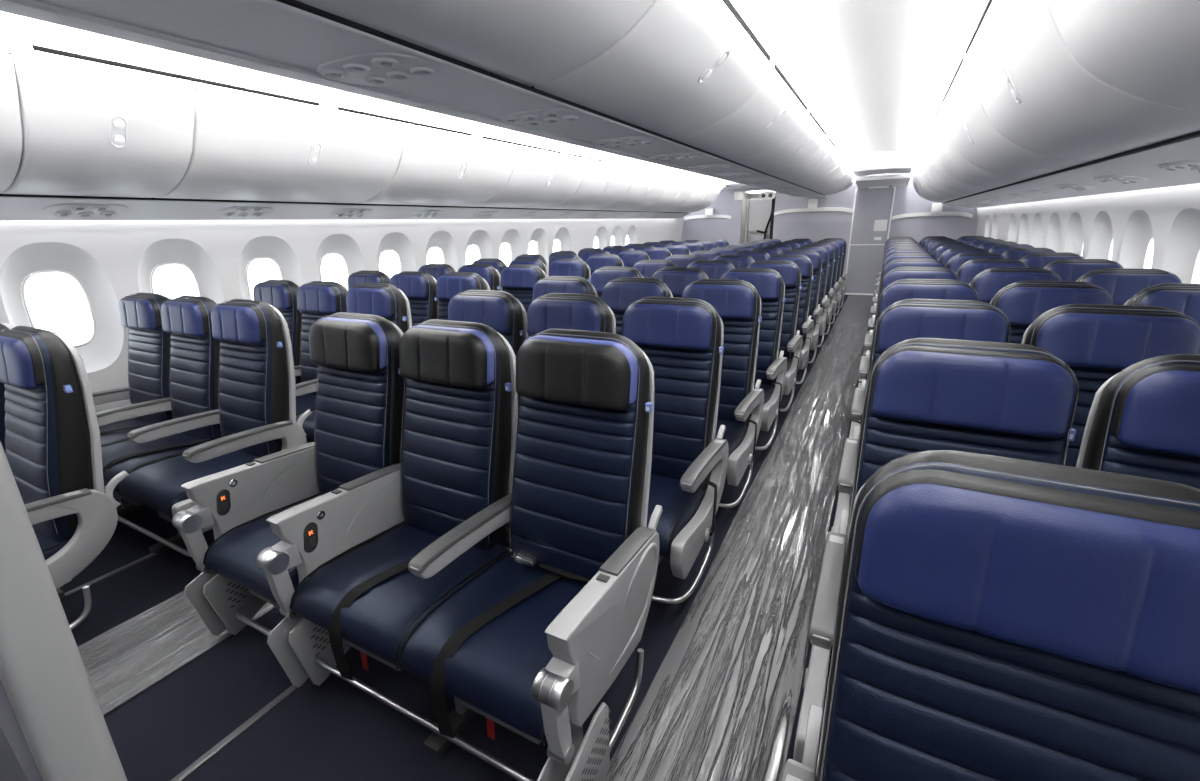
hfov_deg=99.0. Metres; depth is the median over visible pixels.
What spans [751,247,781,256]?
seat
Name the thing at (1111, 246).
window
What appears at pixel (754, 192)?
recessed light
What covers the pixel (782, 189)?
panel
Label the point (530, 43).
bin
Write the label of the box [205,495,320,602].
seat cushion
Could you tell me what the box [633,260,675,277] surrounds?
seat
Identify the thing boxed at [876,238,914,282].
seat
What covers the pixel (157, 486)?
seat cushion
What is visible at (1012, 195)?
panel
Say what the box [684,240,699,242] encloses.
seat
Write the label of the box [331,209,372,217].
panel
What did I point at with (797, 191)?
panel
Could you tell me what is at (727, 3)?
trim
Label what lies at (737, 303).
seat
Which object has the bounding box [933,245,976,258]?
seat
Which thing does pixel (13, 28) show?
ceiling
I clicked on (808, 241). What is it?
seat
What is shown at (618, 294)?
seat
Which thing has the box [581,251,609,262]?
seat
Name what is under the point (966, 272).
seat
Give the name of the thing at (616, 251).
seat
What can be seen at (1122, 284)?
seat
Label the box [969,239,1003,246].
seat
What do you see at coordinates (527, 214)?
panel
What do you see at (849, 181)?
bin
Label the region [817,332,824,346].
undercarriage
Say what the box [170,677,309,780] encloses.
track
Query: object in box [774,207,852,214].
trim
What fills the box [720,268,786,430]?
seat
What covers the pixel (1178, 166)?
light
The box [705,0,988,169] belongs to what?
ceiling
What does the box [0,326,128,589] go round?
seat
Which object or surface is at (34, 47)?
trim
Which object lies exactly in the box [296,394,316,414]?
seat cushion
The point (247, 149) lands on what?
bin
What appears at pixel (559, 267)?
seat
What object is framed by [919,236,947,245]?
seat
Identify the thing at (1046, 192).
panel
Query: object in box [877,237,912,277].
seat
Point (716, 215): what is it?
trim
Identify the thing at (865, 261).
door
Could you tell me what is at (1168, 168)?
light
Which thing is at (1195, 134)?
trim
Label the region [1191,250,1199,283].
window
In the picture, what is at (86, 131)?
bin
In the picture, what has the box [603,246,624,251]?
seat
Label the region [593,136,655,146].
panel
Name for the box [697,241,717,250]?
seat
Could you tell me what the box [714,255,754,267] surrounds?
seat
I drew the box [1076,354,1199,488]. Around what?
seat
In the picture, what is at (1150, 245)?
window
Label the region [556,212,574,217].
panel
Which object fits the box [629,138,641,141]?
light
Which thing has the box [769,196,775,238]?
curtain
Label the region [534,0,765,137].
bin
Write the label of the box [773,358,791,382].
armrest
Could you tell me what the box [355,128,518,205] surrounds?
bin
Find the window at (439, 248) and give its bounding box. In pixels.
[425,246,444,264]
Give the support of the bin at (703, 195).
attached to the trim
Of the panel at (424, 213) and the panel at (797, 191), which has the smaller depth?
the panel at (424, 213)
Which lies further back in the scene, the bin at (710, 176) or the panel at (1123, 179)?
the bin at (710, 176)
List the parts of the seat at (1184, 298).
backrest, panel, headrest panel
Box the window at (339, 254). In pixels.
[319,253,348,281]
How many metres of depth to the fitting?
10.25 m
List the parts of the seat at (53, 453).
headrest panel, panel, backrest, armrest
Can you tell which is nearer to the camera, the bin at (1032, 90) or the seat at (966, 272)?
the bin at (1032, 90)
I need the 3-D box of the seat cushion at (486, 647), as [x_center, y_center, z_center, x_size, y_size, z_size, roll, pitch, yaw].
[-0.227,0.701,1.534,0.496,0.135,0.518,8,20,27]
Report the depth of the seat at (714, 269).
4.44 m
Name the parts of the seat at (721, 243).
headrest panel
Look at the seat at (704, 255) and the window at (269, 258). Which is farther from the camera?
the seat at (704, 255)
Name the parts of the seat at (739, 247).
headrest panel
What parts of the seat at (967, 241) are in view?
headrest panel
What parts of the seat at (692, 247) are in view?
headrest panel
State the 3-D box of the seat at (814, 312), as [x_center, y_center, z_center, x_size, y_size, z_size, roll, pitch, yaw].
[2.095,-0.980,5.515,0.560,0.997,0.716,8,20,27]
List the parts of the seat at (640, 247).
headrest panel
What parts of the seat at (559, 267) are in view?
headrest panel, backrest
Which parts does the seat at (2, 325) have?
panel, backrest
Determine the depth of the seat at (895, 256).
4.63 m
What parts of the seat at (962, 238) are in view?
headrest panel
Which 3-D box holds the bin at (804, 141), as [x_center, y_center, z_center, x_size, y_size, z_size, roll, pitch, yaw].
[1.605,-2.130,4.523,0.522,0.260,1.367,8,20,27]
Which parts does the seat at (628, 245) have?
headrest panel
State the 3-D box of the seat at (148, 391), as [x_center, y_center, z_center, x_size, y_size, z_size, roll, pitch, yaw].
[-2.888,-0.088,3.018,0.582,0.892,0.727,8,20,27]
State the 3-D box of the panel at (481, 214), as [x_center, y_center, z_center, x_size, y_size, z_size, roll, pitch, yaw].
[-1.325,-2.037,5.926,0.172,0.070,0.380,8,20,27]
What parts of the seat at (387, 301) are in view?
headrest panel, panel, backrest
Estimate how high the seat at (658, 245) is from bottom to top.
0.887 m
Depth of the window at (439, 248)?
5.85 m
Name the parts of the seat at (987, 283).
backrest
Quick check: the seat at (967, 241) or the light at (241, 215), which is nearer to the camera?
the light at (241, 215)
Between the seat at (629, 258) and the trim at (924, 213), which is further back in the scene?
the trim at (924, 213)
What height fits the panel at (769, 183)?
0.015 m
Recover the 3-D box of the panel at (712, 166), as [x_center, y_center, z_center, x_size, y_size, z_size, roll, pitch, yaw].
[0.949,-1.930,4.424,0.380,0.015,0.260,8,20,27]
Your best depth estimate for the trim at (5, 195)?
3.54 m
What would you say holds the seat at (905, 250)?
on the undercarriage
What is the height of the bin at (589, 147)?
0.260 m
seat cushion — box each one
[34,529,69,559]
[99,418,149,446]
[101,433,208,490]
[119,451,259,516]
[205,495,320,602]
[292,523,508,664]
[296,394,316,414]
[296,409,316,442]
[400,551,584,740]
[646,474,707,556]
[715,419,748,457]
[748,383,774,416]
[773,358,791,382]
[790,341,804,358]
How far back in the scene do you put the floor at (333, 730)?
1.76 m
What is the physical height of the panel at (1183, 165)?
0.049 m
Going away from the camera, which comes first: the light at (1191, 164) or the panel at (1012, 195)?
the light at (1191, 164)
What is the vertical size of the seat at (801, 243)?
0.887 m
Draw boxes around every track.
[64,553,154,596]
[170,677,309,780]
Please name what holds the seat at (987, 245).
on the undercarriage
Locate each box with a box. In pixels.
[705,208,713,215]
[808,199,817,208]
[931,203,942,212]
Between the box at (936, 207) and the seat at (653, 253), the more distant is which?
the box at (936, 207)
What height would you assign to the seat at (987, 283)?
0.887 m
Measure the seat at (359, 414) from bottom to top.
1.202 m
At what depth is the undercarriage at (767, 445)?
3.49 m
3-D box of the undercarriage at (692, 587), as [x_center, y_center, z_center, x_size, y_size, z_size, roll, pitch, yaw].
[-0.297,0.645,2.515,1.624,0.317,0.470,8,20,27]
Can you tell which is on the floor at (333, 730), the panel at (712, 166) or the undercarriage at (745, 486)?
the undercarriage at (745, 486)
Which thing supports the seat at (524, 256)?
on the undercarriage
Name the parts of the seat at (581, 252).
headrest panel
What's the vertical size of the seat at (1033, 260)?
0.887 m
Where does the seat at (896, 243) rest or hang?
on the undercarriage
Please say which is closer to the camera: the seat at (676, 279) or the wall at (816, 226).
the seat at (676, 279)
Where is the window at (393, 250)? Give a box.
[378,249,401,271]
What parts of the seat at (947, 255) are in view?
panel, backrest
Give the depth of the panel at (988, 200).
6.42 m
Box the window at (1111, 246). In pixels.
[1108,239,1112,260]
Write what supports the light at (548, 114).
on the panel at (540, 116)
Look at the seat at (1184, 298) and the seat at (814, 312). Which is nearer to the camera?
the seat at (1184, 298)
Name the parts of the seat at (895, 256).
panel, backrest, headrest panel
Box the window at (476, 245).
[465,244,480,263]
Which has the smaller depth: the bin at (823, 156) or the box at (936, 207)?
the bin at (823, 156)
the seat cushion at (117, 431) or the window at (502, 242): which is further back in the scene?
the window at (502, 242)
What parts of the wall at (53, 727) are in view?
panel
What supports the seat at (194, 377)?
on the undercarriage at (128, 505)
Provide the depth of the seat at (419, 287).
4.16 m
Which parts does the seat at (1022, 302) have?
backrest, headrest panel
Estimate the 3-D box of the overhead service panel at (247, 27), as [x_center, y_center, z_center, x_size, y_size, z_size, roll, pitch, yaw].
[1.202,-2.111,4.843,0.400,0.060,14.420,8,20,27]
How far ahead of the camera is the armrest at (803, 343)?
4.80 m
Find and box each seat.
[0,322,13,451]
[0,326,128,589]
[92,292,172,446]
[101,295,222,494]
[117,299,311,532]
[172,312,406,635]
[253,280,301,383]
[256,319,517,686]
[295,281,348,414]
[296,283,411,442]
[348,270,389,288]
[389,271,438,325]
[398,329,662,780]
[418,264,456,280]
[436,272,489,319]
[448,290,527,407]
[458,264,500,290]
[472,258,506,275]
[500,264,546,336]
[509,259,547,276]
[515,254,547,268]
[527,293,615,337]
[533,276,597,300]
[548,251,576,274]
[549,254,581,264]
[549,259,590,281]
[578,248,602,257]
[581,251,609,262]
[586,254,623,274]
[590,266,643,298]
[602,277,672,334]
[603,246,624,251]
[609,248,633,254]
[617,250,649,266]
[622,297,728,578]
[624,244,642,247]
[632,245,654,250]
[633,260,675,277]
[643,242,659,244]
[643,248,671,259]
[652,243,671,247]
[652,267,708,297]
[660,240,674,242]
[664,245,689,254]
[665,255,701,266]
[670,242,686,244]
[682,243,705,253]
[682,279,763,485]
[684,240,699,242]
[687,260,734,278]
[690,251,721,259]
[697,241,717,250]
[709,247,738,254]
[710,240,729,246]
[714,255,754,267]
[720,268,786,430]
[727,245,751,250]
[734,250,769,261]
[740,243,763,247]
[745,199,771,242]
[747,260,802,394]
[751,241,772,245]
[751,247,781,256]
[761,239,780,243]
[764,244,791,252]
[767,254,813,369]
[776,242,799,249]
[781,250,822,349]
[781,450,1199,780]
[784,240,806,246]
[792,239,812,243]
[793,338,1078,762]
[795,247,829,334]
[803,244,835,323]
[811,242,839,313]
[817,240,843,305]
[823,238,846,298]
[831,299,1010,534]
[849,279,978,438]
[857,267,958,387]
[863,259,945,383]
[867,253,937,352]
[870,248,930,329]
[872,245,925,305]
[874,242,920,296]
[875,240,918,288]
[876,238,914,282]
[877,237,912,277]
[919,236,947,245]
[922,238,953,247]
[925,240,959,250]
[929,242,966,254]
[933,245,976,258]
[938,248,989,265]
[945,253,1006,272]
[956,259,1028,284]
[957,236,983,241]
[963,237,993,244]
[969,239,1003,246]
[970,267,1061,302]
[977,241,1017,249]
[988,244,1033,254]
[989,281,1112,343]
[1002,248,1054,259]
[1020,252,1083,267]
[1021,304,1199,466]
[1044,259,1122,281]
[1076,268,1181,304]
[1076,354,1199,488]
[1124,283,1199,324]
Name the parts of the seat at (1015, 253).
backrest, panel, headrest panel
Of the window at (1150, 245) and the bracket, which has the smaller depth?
the bracket
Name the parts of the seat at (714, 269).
panel, backrest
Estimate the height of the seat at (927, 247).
0.887 m
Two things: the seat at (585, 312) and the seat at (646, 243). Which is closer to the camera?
the seat at (585, 312)
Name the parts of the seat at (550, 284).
headrest panel, panel, backrest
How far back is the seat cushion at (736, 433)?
2.80 m
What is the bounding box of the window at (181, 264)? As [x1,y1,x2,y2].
[150,263,200,295]
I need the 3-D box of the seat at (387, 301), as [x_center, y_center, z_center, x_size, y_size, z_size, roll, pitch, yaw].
[-1.558,-0.148,3.213,0.560,0.972,0.716,8,20,27]
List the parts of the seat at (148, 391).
armrest, armrest, headrest panel, panel, backrest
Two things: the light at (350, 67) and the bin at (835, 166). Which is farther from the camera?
the bin at (835, 166)
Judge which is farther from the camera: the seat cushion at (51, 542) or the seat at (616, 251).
the seat at (616, 251)
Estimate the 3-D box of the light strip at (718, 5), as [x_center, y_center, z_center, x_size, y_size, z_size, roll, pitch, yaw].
[2.179,-2.436,4.949,0.038,0.023,12.900,8,20,27]
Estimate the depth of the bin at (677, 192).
9.04 m
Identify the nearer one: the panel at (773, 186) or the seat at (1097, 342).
the seat at (1097, 342)
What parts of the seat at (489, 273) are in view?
headrest panel, panel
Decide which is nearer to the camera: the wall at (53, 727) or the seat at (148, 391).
the wall at (53, 727)
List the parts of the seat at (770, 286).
headrest panel, panel, backrest, armrest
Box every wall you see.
[0,218,683,486]
[0,442,126,780]
[681,165,976,273]
[734,192,749,243]
[748,193,775,242]
[976,183,1199,282]
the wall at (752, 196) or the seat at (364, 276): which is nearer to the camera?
the seat at (364, 276)
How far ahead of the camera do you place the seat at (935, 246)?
6.44 m
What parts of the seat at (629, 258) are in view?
headrest panel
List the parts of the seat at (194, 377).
armrest, headrest panel, panel, backrest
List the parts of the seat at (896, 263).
backrest, panel, headrest panel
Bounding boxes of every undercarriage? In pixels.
[56,579,91,629]
[113,490,212,556]
[236,590,643,780]
[506,521,713,603]
[705,455,752,507]
[746,417,777,449]
[772,383,794,410]
[792,359,807,383]
[808,344,816,362]
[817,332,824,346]
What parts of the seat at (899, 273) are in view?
armrest, backrest, panel, headrest panel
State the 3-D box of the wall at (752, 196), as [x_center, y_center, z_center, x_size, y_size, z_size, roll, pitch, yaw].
[4.319,-4.015,13.228,1.200,2.400,0.050,8,20,27]
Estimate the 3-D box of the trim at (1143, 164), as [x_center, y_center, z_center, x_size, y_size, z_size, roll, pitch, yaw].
[3.445,-1.520,3.780,0.497,0.145,14.420,8,20,27]
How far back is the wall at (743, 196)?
12.75 m
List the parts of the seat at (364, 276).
headrest panel, panel, backrest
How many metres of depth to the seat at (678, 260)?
5.36 m
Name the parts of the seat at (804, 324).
headrest panel, panel, backrest, armrest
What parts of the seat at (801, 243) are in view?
headrest panel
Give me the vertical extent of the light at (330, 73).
0.008 m
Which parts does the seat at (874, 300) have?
panel, backrest, headrest panel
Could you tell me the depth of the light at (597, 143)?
2.95 m
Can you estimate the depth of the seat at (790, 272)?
4.21 m
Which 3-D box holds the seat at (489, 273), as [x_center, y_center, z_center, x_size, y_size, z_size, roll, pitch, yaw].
[-1.276,-0.703,4.781,0.554,0.887,0.716,8,20,27]
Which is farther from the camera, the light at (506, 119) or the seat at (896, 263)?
the seat at (896, 263)
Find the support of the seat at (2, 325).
on the undercarriage at (86, 590)
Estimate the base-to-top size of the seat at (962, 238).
0.887 m
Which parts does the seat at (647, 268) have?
panel, backrest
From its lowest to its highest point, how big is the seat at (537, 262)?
0.887 m
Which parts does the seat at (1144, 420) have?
headrest panel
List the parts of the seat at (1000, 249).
panel, backrest, headrest panel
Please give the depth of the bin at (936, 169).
5.41 m
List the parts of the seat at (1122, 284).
backrest, panel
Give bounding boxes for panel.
[43,204,128,217]
[217,207,273,217]
[317,52,436,85]
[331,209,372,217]
[412,210,443,217]
[472,211,497,217]
[500,109,580,124]
[519,212,540,217]
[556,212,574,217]
[587,213,602,217]
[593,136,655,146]
[612,213,625,217]
[633,214,645,217]
[650,153,701,160]
[688,164,731,169]
[716,172,753,175]
[753,182,783,184]
[759,191,775,199]
[766,186,793,187]
[777,189,800,190]
[786,191,809,192]
[982,199,1000,202]
[994,197,1015,200]
[1008,194,1033,197]
[1028,189,1058,194]
[1054,184,1094,190]
[1093,175,1148,183]
[1157,160,1199,171]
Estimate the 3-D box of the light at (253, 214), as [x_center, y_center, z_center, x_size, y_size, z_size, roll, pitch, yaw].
[-2.555,-1.309,3.825,0.069,0.030,0.072,8,20,27]
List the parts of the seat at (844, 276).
backrest, panel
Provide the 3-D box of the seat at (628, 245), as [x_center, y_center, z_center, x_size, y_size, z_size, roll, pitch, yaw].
[0.502,-2.120,9.043,0.582,0.887,0.716,8,20,27]
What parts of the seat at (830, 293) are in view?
headrest panel, backrest, panel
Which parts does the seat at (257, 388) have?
armrest, headrest panel, panel, backrest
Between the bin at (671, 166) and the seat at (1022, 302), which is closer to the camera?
the seat at (1022, 302)
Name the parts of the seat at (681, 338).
headrest panel, panel, backrest, armrest, knob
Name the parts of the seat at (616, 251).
headrest panel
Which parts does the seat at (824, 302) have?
headrest panel, backrest, panel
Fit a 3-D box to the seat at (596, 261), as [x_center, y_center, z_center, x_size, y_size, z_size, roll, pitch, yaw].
[-0.053,-1.049,5.889,0.560,0.972,0.716,8,20,27]
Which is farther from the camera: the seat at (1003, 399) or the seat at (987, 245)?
the seat at (987, 245)
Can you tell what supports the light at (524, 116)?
on the panel at (540, 116)
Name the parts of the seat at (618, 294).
headrest panel, backrest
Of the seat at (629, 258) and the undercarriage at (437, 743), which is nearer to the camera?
the undercarriage at (437, 743)
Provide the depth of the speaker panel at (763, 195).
11.32 m
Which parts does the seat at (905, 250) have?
backrest, headrest panel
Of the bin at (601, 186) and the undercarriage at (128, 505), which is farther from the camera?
the bin at (601, 186)
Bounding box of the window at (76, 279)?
[21,270,95,347]
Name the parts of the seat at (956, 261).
backrest, panel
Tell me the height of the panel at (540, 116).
0.020 m
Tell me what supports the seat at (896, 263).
on the undercarriage
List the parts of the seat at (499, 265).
headrest panel, backrest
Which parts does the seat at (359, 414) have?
plate, kick plate, panel, moulding, panel, backrest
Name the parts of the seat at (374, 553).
plate, kick plate, panel, moulding, panel, armrest, backrest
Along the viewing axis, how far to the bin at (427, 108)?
2.43 m
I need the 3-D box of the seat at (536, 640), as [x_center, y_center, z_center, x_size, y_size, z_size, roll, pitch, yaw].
[-0.172,0.478,1.506,0.565,1.202,0.774,8,20,27]
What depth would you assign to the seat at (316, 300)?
3.50 m
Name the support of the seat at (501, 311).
on the undercarriage at (692, 587)
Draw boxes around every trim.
[0,0,826,197]
[0,50,720,186]
[0,194,683,212]
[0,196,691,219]
[31,45,727,186]
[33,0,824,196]
[276,0,825,195]
[684,214,731,220]
[721,0,853,171]
[731,200,742,244]
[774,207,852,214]
[845,293,873,294]
[846,187,895,273]
[892,212,972,219]
[911,0,993,167]
[942,136,1199,208]
[944,131,1199,202]
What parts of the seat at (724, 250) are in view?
headrest panel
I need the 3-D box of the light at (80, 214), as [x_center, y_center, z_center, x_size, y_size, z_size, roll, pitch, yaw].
[-3.020,-1.032,3.008,0.069,0.030,0.072,8,20,27]
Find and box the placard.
[873,220,887,230]
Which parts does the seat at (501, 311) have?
headrest panel, panel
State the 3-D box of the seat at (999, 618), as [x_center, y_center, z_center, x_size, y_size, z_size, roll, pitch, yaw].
[0.461,0.652,0.566,0.558,0.997,0.716,8,20,27]
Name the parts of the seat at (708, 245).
headrest panel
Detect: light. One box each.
[54,211,71,216]
[78,212,93,217]
[100,212,115,216]
[223,213,234,216]
[238,213,248,217]
[252,213,262,216]
[321,69,346,78]
[343,63,369,72]
[372,57,398,67]
[502,117,518,121]
[521,114,537,119]
[543,112,559,116]
[596,142,607,144]
[611,140,623,143]
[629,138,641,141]
[746,191,775,193]
[1100,177,1114,180]
[1107,176,1123,179]
[1159,166,1180,170]
[1168,164,1190,168]
[1180,162,1199,166]
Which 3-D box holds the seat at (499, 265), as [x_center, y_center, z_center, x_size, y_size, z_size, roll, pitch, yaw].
[-1.380,-0.993,5.698,0.582,0.887,0.716,8,20,27]
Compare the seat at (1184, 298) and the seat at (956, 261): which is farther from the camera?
the seat at (956, 261)
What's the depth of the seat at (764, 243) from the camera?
8.69 m
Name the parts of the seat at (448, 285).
headrest panel, backrest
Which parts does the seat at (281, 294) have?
headrest panel, panel, armrest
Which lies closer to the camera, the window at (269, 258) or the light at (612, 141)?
the light at (612, 141)
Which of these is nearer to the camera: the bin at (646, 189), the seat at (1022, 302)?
the seat at (1022, 302)
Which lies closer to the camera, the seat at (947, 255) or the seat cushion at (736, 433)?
the seat cushion at (736, 433)
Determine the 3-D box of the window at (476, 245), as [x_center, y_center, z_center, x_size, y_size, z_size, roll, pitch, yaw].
[-1.593,-1.587,6.436,0.062,0.490,0.300,8,20,27]
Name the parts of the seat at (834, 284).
backrest, headrest panel, panel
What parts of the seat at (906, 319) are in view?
armrest, panel, backrest, headrest panel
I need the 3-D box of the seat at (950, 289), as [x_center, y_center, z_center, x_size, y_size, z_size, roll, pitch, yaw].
[1.590,-0.024,2.573,0.558,0.997,0.716,8,20,27]
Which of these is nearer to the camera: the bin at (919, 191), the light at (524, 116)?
the light at (524, 116)
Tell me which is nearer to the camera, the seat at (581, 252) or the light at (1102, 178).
the light at (1102, 178)
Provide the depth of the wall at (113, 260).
3.85 m
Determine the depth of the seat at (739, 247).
7.35 m
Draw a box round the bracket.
[532,657,580,764]
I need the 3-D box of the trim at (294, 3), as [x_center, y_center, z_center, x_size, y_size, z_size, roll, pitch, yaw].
[1.279,-1.991,4.529,0.023,0.021,13.900,8,20,27]
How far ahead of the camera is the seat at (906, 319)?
1.95 m
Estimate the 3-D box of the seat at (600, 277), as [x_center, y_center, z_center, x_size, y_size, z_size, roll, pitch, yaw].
[0.013,-0.433,4.000,0.588,0.997,0.716,8,20,27]
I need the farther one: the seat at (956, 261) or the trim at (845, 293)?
the trim at (845, 293)
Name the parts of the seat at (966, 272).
backrest, panel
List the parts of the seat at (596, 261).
headrest panel, backrest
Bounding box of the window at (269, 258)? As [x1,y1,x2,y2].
[246,257,282,299]
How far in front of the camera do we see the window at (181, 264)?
3.73 m
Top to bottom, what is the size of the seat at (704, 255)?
0.997 m
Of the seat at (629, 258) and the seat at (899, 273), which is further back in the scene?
the seat at (629, 258)
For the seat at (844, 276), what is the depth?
8.89 m
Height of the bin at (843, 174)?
0.260 m
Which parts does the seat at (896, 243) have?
headrest panel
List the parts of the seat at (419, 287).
headrest panel, panel, backrest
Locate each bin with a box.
[0,52,22,191]
[0,54,193,197]
[155,88,405,202]
[296,0,653,86]
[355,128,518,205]
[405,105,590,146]
[467,149,588,208]
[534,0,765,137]
[540,162,635,209]
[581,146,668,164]
[599,171,670,210]
[637,177,696,211]
[658,164,715,176]
[666,182,720,212]
[672,74,802,159]
[710,176,746,183]
[732,118,822,172]
[740,183,766,188]
[767,141,834,180]
[789,156,843,186]
[805,166,849,190]
[816,173,854,194]
[911,172,950,202]
[914,163,957,199]
[919,153,971,197]
[924,137,993,193]
[933,113,1028,187]
[946,67,1093,177]
[972,0,1199,159]
[1048,0,1199,110]
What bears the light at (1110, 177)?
attached to the panel at (1123, 179)
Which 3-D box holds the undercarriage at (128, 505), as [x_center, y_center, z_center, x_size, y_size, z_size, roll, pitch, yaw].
[-2.422,0.591,2.882,1.577,0.317,0.470,8,20,27]
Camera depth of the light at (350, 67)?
1.48 m
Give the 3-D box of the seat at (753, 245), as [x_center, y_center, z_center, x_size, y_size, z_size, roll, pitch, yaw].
[2.271,-1.785,8.014,0.588,0.997,0.716,8,20,27]
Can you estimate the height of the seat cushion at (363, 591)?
0.135 m
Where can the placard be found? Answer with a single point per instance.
(879, 225)
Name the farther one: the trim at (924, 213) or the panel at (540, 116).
the trim at (924, 213)
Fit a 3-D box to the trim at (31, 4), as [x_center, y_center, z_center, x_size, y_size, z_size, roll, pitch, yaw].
[1.198,-2.093,4.851,0.446,0.038,14.420,8,20,27]
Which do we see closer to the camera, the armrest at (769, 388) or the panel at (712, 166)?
the armrest at (769, 388)
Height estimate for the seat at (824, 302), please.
0.997 m
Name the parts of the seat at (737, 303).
headrest panel, panel, backrest, armrest, knob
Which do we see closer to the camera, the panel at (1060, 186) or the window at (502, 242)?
the panel at (1060, 186)
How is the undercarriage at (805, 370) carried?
on the floor at (333, 730)
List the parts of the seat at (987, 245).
headrest panel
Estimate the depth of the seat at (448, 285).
3.94 m
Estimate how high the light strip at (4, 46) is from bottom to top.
0.025 m
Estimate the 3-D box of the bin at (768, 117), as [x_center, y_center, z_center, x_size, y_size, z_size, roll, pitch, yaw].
[0.958,-1.742,3.373,0.522,0.260,1.367,8,20,27]
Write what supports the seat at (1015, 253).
on the undercarriage
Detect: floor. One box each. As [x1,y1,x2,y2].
[59,294,873,780]
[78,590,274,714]
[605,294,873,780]
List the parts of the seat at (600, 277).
headrest panel, backrest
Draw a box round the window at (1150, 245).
[1143,237,1152,268]
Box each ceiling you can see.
[0,11,769,193]
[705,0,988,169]
[852,168,913,187]
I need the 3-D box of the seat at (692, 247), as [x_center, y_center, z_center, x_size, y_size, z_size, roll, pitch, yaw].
[1.453,-1.950,8.565,0.560,0.972,0.716,8,20,27]
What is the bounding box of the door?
[845,187,893,293]
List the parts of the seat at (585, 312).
headrest panel, backrest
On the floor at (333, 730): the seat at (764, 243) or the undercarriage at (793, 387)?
the undercarriage at (793, 387)
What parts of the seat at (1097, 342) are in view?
backrest, headrest panel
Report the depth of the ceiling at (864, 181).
9.29 m
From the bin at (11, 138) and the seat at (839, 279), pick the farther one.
the seat at (839, 279)
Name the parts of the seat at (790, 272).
headrest panel, panel, backrest, armrest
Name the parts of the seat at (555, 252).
headrest panel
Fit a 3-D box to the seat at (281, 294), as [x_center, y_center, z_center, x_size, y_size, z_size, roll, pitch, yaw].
[-2.509,-0.317,3.691,0.582,0.887,0.716,8,20,27]
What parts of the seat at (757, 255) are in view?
backrest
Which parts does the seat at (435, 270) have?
headrest panel, backrest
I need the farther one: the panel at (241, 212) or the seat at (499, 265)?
the seat at (499, 265)
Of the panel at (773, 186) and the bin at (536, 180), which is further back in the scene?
the panel at (773, 186)
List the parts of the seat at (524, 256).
headrest panel, backrest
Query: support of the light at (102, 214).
attached to the panel at (59, 210)
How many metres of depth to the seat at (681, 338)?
2.21 m
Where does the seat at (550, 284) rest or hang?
on the undercarriage at (745, 486)
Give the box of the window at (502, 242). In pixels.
[500,242,511,262]
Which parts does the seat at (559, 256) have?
headrest panel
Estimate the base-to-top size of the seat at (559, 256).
0.887 m
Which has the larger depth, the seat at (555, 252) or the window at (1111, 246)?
the seat at (555, 252)
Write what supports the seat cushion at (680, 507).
on the seat at (681, 338)
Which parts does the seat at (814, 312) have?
headrest panel, backrest, panel, armrest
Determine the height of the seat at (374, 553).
1.202 m
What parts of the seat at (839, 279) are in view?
backrest, headrest panel, panel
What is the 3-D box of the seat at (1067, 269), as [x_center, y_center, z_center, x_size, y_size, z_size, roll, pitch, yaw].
[3.238,-0.405,3.431,0.524,0.887,0.716,8,20,27]
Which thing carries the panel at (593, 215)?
attached to the wall
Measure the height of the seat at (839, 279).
0.997 m
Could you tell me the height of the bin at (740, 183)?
0.260 m
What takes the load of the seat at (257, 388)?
on the undercarriage at (128, 505)
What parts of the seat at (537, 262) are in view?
headrest panel, backrest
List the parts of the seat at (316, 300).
armrest, headrest panel, panel, backrest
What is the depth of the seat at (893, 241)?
7.33 m
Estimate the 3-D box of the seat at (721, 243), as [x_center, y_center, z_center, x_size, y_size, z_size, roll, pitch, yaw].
[2.205,-2.401,9.903,0.560,0.972,0.716,8,20,27]
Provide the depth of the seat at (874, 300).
5.98 m
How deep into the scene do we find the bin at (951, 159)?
4.23 m
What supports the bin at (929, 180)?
attached to the trim
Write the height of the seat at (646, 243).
0.887 m
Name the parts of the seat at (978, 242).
headrest panel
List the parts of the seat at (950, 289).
armrest, panel, backrest, headrest panel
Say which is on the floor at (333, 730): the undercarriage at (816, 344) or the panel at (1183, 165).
the undercarriage at (816, 344)
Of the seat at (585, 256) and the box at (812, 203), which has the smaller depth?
the seat at (585, 256)
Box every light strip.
[0,1,425,105]
[0,41,723,186]
[708,0,854,177]
[911,0,1006,174]
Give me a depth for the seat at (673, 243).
9.51 m
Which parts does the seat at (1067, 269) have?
backrest, panel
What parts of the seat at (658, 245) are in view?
headrest panel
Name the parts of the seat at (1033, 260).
backrest, panel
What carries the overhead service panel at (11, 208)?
attached to the wall
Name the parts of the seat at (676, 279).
backrest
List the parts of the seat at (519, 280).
headrest panel, backrest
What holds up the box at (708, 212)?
attached to the wall at (816, 226)
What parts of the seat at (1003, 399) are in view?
knob, armrest, backrest, panel, headrest panel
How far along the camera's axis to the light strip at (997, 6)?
2.58 m
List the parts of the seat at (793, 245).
headrest panel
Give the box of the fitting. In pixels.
[869,186,892,188]
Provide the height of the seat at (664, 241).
0.887 m
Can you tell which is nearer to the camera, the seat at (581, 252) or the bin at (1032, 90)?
the bin at (1032, 90)

